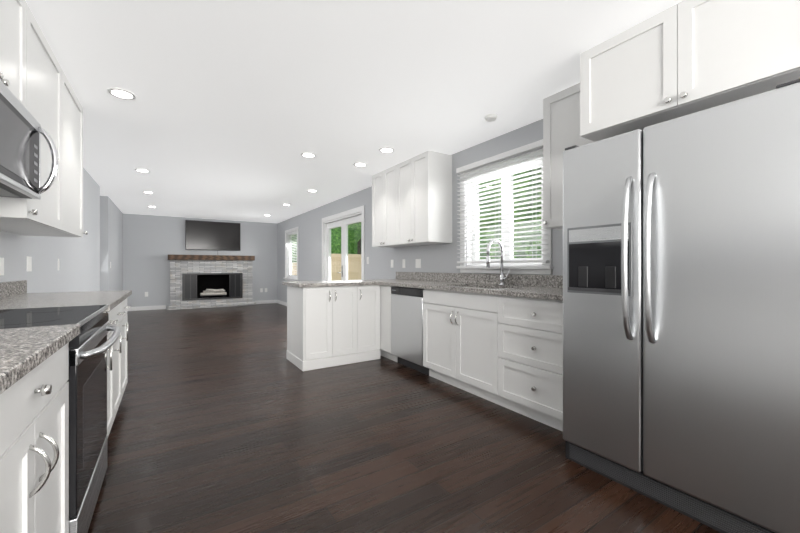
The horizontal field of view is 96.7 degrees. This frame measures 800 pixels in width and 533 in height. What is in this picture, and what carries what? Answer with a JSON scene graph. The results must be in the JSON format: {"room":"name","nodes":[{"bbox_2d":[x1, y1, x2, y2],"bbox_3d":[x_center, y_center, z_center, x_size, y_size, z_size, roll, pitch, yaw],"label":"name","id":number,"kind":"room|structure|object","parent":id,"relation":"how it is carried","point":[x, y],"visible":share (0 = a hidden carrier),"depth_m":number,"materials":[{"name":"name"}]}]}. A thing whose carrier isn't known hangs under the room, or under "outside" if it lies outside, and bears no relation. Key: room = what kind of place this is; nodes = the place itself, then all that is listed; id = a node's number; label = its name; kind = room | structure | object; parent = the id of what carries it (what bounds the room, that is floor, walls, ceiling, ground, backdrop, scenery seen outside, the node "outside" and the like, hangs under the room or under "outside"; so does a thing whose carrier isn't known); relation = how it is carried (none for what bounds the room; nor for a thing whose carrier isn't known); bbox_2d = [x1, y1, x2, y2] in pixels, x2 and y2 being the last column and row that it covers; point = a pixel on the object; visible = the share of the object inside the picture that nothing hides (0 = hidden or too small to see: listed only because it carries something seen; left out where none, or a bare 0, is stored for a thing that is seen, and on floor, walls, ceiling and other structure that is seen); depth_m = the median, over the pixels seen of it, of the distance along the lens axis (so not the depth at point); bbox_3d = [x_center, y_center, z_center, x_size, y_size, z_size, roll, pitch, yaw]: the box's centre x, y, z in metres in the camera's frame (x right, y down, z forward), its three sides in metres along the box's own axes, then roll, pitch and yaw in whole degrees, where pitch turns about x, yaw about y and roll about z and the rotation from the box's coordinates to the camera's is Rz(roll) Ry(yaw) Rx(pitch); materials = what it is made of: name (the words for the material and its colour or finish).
{"room":"kitchen","nodes":[
{"label":"kitchen","id":0,"kind":"room"},
{"bbox_2d":[0,167,122,292],"bbox_3d":[-3.198,-0.100,2.929,0.300,2.400,13.600,0,0,-33],"label":"wall","id":1,"kind":"structure","parent":0,"point":[85,260],"depth_m":4.50,"materials":[{"name":"grey paint"}]},
{"bbox_2d":[0,258,3,274],"bbox_3d":[-2.643,0.000,2.360,0.007,0.118,0.072,0,0,-33],"label":"electrical outlet","id":2,"kind":"object","parent":1,"relation":"attached to","point":[1,266],"visible":1,"depth_m":2.36,"materials":[{"name":"white plastic"}]},
{"bbox_2d":[0,0,25,107],"bbox_3d":[-1.742,-1.002,1.323,0.380,0.573,0.758,0,0,-33],"label":"upper cabinet","id":3,"kind":"object","parent":1,"relation":"attached to","point":[13,46],"visible":0.79,"depth_m":1.61,"materials":[{"name":"white wood"}]},
{"bbox_2d":[0,80,57,198],"bbox_3d":[-1.704,-0.513,1.348,0.471,0.375,0.746,0,0,-33],"label":"microwave","id":4,"kind":"object","parent":3,"relation":"attached to","point":[21,130],"visible":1,"depth_m":1.53,"materials":[{"name":"silver glass"}]},
{"bbox_2d":[26,256,31,270],"bbox_3d":[-2.948,-0.020,2.829,0.008,0.118,0.115,0,0,-33],"label":"light switch","id":5,"kind":"object","parent":1,"relation":"attached to","point":[28,263],"visible":0.98,"depth_m":2.81,"materials":[{"name":"white plastic"}]},
{"bbox_2d":[0,3,67,234],"bbox_3d":[-2.168,-0.761,1.948,0.350,1.052,0.749,0,0,-33],"label":"upper cabinet","id":6,"kind":"object","parent":1,"relation":"attached to","point":[54,107],"depth_m":2.04,"materials":[{"name":"white wood"}]},
{"bbox_2d":[3,81,87,236],"bbox_3d":[-2.512,-0.761,2.476,0.350,1.052,0.749,0,0,-33],"label":"upper cabinet","id":7,"kind":"object","parent":1,"relation":"attached to","point":[75,109],"depth_m":2.65,"materials":[{"name":"white wood"}]},
{"bbox_2d":[123,213,276,308],"bbox_3d":[-5.407,-0.100,9.695,3.990,2.400,0.150,0,0,-33],"label":"wall","id":8,"kind":"structure","parent":0,"point":[151,243],"depth_m":9.18,"materials":[{"name":"grey paint"}]},
{"bbox_2d":[127,305,165,310],"bbox_3d":[-6.401,1.050,8.950,0.850,0.100,0.014,0,0,-33],"label":"baseboard","id":9,"kind":"structure","parent":8,"relation":"attached to","point":[140,308],"depth_m":8.95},
{"bbox_2d":[185,220,239,251],"bbox_3d":[-5.108,-0.769,9.758,1.340,0.922,0.066,0,0,-33],"label":"tv","id":10,"kind":"object","parent":8,"relation":"attached to","point":[209,235],"visible":0.88,"depth_m":9.70,"materials":[{"name":"black glass"}]},
{"bbox_2d":[255,300,276,303],"bbox_3d":[-3.976,1.050,10.531,0.620,0.100,0.014,0,0,-33],"label":"baseboard","id":11,"kind":"structure","parent":8,"relation":"attached to","point":[262,301],"depth_m":10.53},
{"bbox_2d":[26,0,682,222],"bbox_3d":[-1.527,-1.330,4.018,4.290,0.060,14.200,0,0,-33],"label":"ceiling","id":12,"kind":"structure","parent":0,"point":[234,110],"depth_m":2.53,"materials":[{"name":"white paint"}]},
{"bbox_2d":[107,88,136,99],"bbox_3d":[-2.089,-1.295,2.673,0.176,0.008,0.176,0,0,-33],"label":"recessed light","id":13,"kind":"object","parent":12,"relation":"in","point":[121,93],"visible":1,"depth_m":2.66,"materials":[{"name":"white plastic"}]},
{"bbox_2d":[135,169,150,172],"bbox_3d":[-3.481,-1.295,4.809,0.176,0.008,0.176,0,0,-33],"label":"recessed light","id":14,"kind":"object","parent":12,"relation":"in","point":[143,170],"visible":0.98,"depth_m":4.79,"materials":[{"name":"white plastic"}]},
{"bbox_2d":[301,153,315,157],"bbox_3d":[-1.064,-1.295,4.141,0.176,0.008,0.176,0,0,-33],"label":"recessed light","id":15,"kind":"object","parent":12,"relation":"in","point":[309,155],"visible":1,"depth_m":4.14,"materials":[{"name":"white plastic"}]},
{"bbox_2d":[353,163,366,166],"bbox_3d":[-0.505,-1.295,4.529,0.176,0.008,0.176,0,0,-33],"label":"recessed light","id":16,"kind":"object","parent":12,"relation":"in","point":[360,164],"visible":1,"depth_m":4.51,"materials":[{"name":"white plastic"}]},
{"bbox_2d":[379,147,393,152],"bbox_3d":[-0.148,-1.295,3.962,0.176,0.008,0.176,0,0,-33],"label":"recessed light","id":17,"kind":"object","parent":12,"relation":"in","point":[386,150],"visible":0.98,"depth_m":3.96,"materials":[{"name":"white plastic"}]},
{"bbox_2d":[484,114,496,121],"bbox_3d":[0.786,-1.284,3.079,0.110,0.029,0.110,0,0,-33],"label":"smoke detector","id":18,"kind":"object","parent":12,"relation":"attached to","point":[490,117],"visible":1,"depth_m":3.05,"materials":[{"name":"white plastic"}]},
{"bbox_2d":[87,303,720,532],"bbox_3d":[-1.527,1.130,4.018,4.290,0.060,14.200,0,0,-33],"label":"floor","id":19,"kind":"structure","parent":0,"point":[232,419],"depth_m":2.09,"materials":[{"name":"brown wood"}]},
{"bbox_2d":[0,342,68,532],"bbox_3d":[-1.204,0.673,0.731,0.635,0.854,0.820,0,0,-33],"label":"base cabinet","id":20,"kind":"object","parent":19,"relation":"on","point":[34,450],"depth_m":0.93,"materials":[{"name":"white wood"}]},
{"bbox_2d":[0,280,131,393],"bbox_3d":[-1.383,0.173,1.032,0.665,0.138,4.440,0,0,-33],"label":"countertop","id":21,"kind":"structure","parent":20,"relation":"on","point":[24,351],"depth_m":1.13,"materials":[{"name":"stone"}]},
{"bbox_2d":[0,305,120,532],"bbox_3d":[-1.580,0.651,1.429,0.704,0.898,0.750,0,0,-33],"label":"range oven","id":22,"kind":"object","parent":19,"relation":"on","point":[90,344],"visible":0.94,"depth_m":1.43,"materials":[{"name":"black glass"}]},
{"bbox_2d":[106,304,119,438],"bbox_3d":[-1.985,0.673,1.929,0.635,0.854,0.520,0,0,-33],"label":"base cabinet","id":23,"kind":"object","parent":19,"relation":"on","point":[113,353],"depth_m":2.27,"materials":[{"name":"white wood"}]},
{"bbox_2d":[120,301,123,401],"bbox_3d":[-2.220,0.673,2.289,0.635,0.854,0.580,0,0,-33],"label":"base cabinet","id":24,"kind":"object","parent":19,"relation":"on","point":[122,303],"depth_m":2.66,"materials":[{"name":"white wood"}]},
{"bbox_2d":[124,298,127,390],"bbox_3d":[-2.455,0.673,2.650,0.635,0.854,0.520,0,0,-33],"label":"base cabinet","id":25,"kind":"object","parent":19,"relation":"on","point":[125,301],"depth_m":2.92,"materials":[{"name":"white wood"}]},
{"bbox_2d":[167,260,255,309],"bbox_3d":[-5.063,0.465,9.653,2.120,1.270,0.290,0,0,-33],"label":"fireplace","id":26,"kind":"object","parent":19,"relation":"on","point":[194,284],"visible":1,"depth_m":9.62,"materials":[{"name":"stone"}]},
{"bbox_2d":[168,254,254,260],"bbox_3d":[-5.076,-0.238,9.672,2.080,0.133,0.245,0,0,-33],"label":"mantel shelf","id":27,"kind":"object","parent":26,"relation":"on","point":[207,257],"visible":1,"depth_m":9.53,"materials":[{"name":"brown wood"}]},
{"bbox_2d":[286,285,379,370],"bbox_3d":[-0.784,0.661,4.222,0.939,0.878,0.642,0,0,-33],"label":"base cabinet","id":28,"kind":"object","parent":19,"relation":"on","point":[331,326],"visible":0.98,"depth_m":3.96,"materials":[{"name":"white wood"}]},
{"bbox_2d":[282,280,378,287],"bbox_3d":[-0.833,0.198,4.208,0.930,0.038,0.660,0,0,-33],"label":"countertop","id":29,"kind":"structure","parent":28,"relation":"on","point":[299,284],"depth_m":4.00,"materials":[{"name":"stone"}]},
{"bbox_2d":[379,285,434,361],"bbox_3d":[0.094,0.661,4.322,0.635,0.878,0.258,0,0,-33],"label":"base cabinet","id":30,"kind":"object","parent":19,"relation":"on","point":[385,291],"depth_m":4.13,"materials":[{"name":"white wood"}]},
{"bbox_2d":[391,286,428,374],"bbox_3d":[0.322,0.664,3.958,0.628,0.872,0.592,0,0,-33],"label":"dishwasher","id":31,"kind":"object","parent":19,"relation":"on","point":[407,326],"visible":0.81,"depth_m":3.75,"materials":[{"name":"silver metal"}]},
{"bbox_2d":[423,305,498,404],"bbox_3d":[0.755,0.770,3.309,0.635,0.660,0.960,0,0,-33],"label":"base cabinet","id":32,"kind":"object","parent":19,"relation":"on","point":[461,347],"depth_m":3.06,"materials":[{"name":"white wood"}]},
{"bbox_2d":[487,294,562,431],"bbox_3d":[1.181,0.661,2.656,0.635,0.878,0.720,0,0,-33],"label":"base cabinet","id":33,"kind":"object","parent":19,"relation":"on","point":[505,351],"depth_m":2.50,"materials":[{"name":"white wood"}]},
{"bbox_2d":[373,272,562,300],"bbox_3d":[0.520,0.146,3.639,0.669,0.143,3.090,0,0,-33],"label":"countertop","id":34,"kind":"structure","parent":33,"relation":"on","point":[548,287],"depth_m":3.37,"materials":[{"name":"stone"}]},
{"bbox_2d":[486,239,509,284],"bbox_3d":[0.911,-0.040,3.330,0.243,0.437,0.096,0,0,-33],"label":"faucet","id":35,"kind":"object","parent":34,"relation":"on","point":[502,278],"visible":1,"depth_m":3.35,"materials":[{"name":"silver metal"}]},
{"bbox_2d":[563,78,799,532],"bbox_3d":[1.501,0.212,1.852,0.913,1.775,0.933,0,0,-33],"label":"refrigerator","id":36,"kind":"object","parent":19,"relation":"on","point":[681,314],"visible":1,"depth_m":1.53,"materials":[{"name":"silver metal"}]},
{"bbox_2d":[277,119,562,301],"bbox_3d":[0.081,-0.100,5.067,0.150,2.400,14.200,0,0,-33],"label":"wall","id":37,"kind":"structure","parent":0,"point":[439,258],"depth_m":5.18,"materials":[{"name":"grey paint"}]},
{"bbox_2d":[277,300,286,305],"bbox_3d":[-2.682,1.050,9.156,0.014,0.100,3.730,0,0,-33],"label":"baseboard","id":38,"kind":"structure","parent":37,"relation":"attached to","point":[278,301],"depth_m":10.20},
{"bbox_2d":[283,227,298,280],"bbox_3d":[-2.851,-0.308,9.511,0.205,1.394,1.240,0,0,-33],"label":"window","id":39,"kind":"structure","parent":37,"relation":"in","point":[289,235],"depth_m":9.70,"materials":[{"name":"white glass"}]},
{"bbox_2d":[322,205,364,280],"bbox_3d":[-1.068,0.037,6.812,0.166,2.125,1.950,0,0,-33],"label":"french door","id":40,"kind":"structure","parent":37,"relation":"in","point":[344,221],"depth_m":6.81,"materials":[{"name":"white wood"}]},
{"bbox_2d":[372,167,403,247],"bbox_3d":[-0.057,-0.781,4.816,0.350,1.012,0.709,0,0,-33],"label":"upper cabinet","id":41,"kind":"object","parent":37,"relation":"attached to","point":[381,181],"depth_m":4.77,"materials":[{"name":"white wood"}]},
{"bbox_2d":[416,259,420,267],"bbox_3d":[0.239,-0.040,4.680,0.007,0.118,0.118,0,0,-33],"label":"electrical outlet","id":42,"kind":"object","parent":37,"relation":"attached to","point":[418,263],"visible":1,"depth_m":4.67,"materials":[{"name":"white plastic"}]},
{"bbox_2d":[392,150,451,245],"bbox_3d":[0.266,-0.781,4.321,0.350,1.012,0.709,0,0,-33],"label":"upper cabinet","id":43,"kind":"object","parent":37,"relation":"attached to","point":[412,201],"depth_m":4.09,"materials":[{"name":"white wood"}]},
{"bbox_2d":[456,139,553,274],"bbox_3d":[1.026,-0.510,3.546,0.225,1.159,1.170,0,0,-33],"label":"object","id":44,"kind":"structure","parent":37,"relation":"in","point":[470,180],"depth_m":3.50,"materials":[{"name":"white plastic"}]},
{"bbox_2d":[580,0,799,141],"bbox_3d":[1.624,-1.036,1.912,0.705,0.503,0.980,0,0,-33],"label":"upper cabinet","id":45,"kind":"object","parent":37,"relation":"attached to","point":[683,58],"visible":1,"depth_m":1.71,"materials":[{"name":"white wood"}]},
{"bbox_2d":[543,83,593,229],"bbox_3d":[1.357,-0.791,2.619,0.380,0.993,0.463,0,0,-33],"label":"upper cabinet","id":46,"kind":"object","parent":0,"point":[561,121],"depth_m":2.63,"materials":[{"name":"white wood"}]},
{"label":"outside","id":47,"kind":"structure","parent":0,"visible":0},
{"bbox_3d":[11.420,1.300,21.769,37.090,0.100,36.000,0,0,-33],"label":"ground","id":48,"kind":"structure","parent":47,"visible":0},
{"bbox_2d":[292,167,540,280],"bbox_3d":[0.483,-4.230,17.050,19.132,10.960,40.224,0,0,-33],"label":"garden","id":49,"kind":"object","parent":48,"relation":"on","point":[354,245],"depth_m":6.19,"materials":[{"name":"green plant"}]}
]}

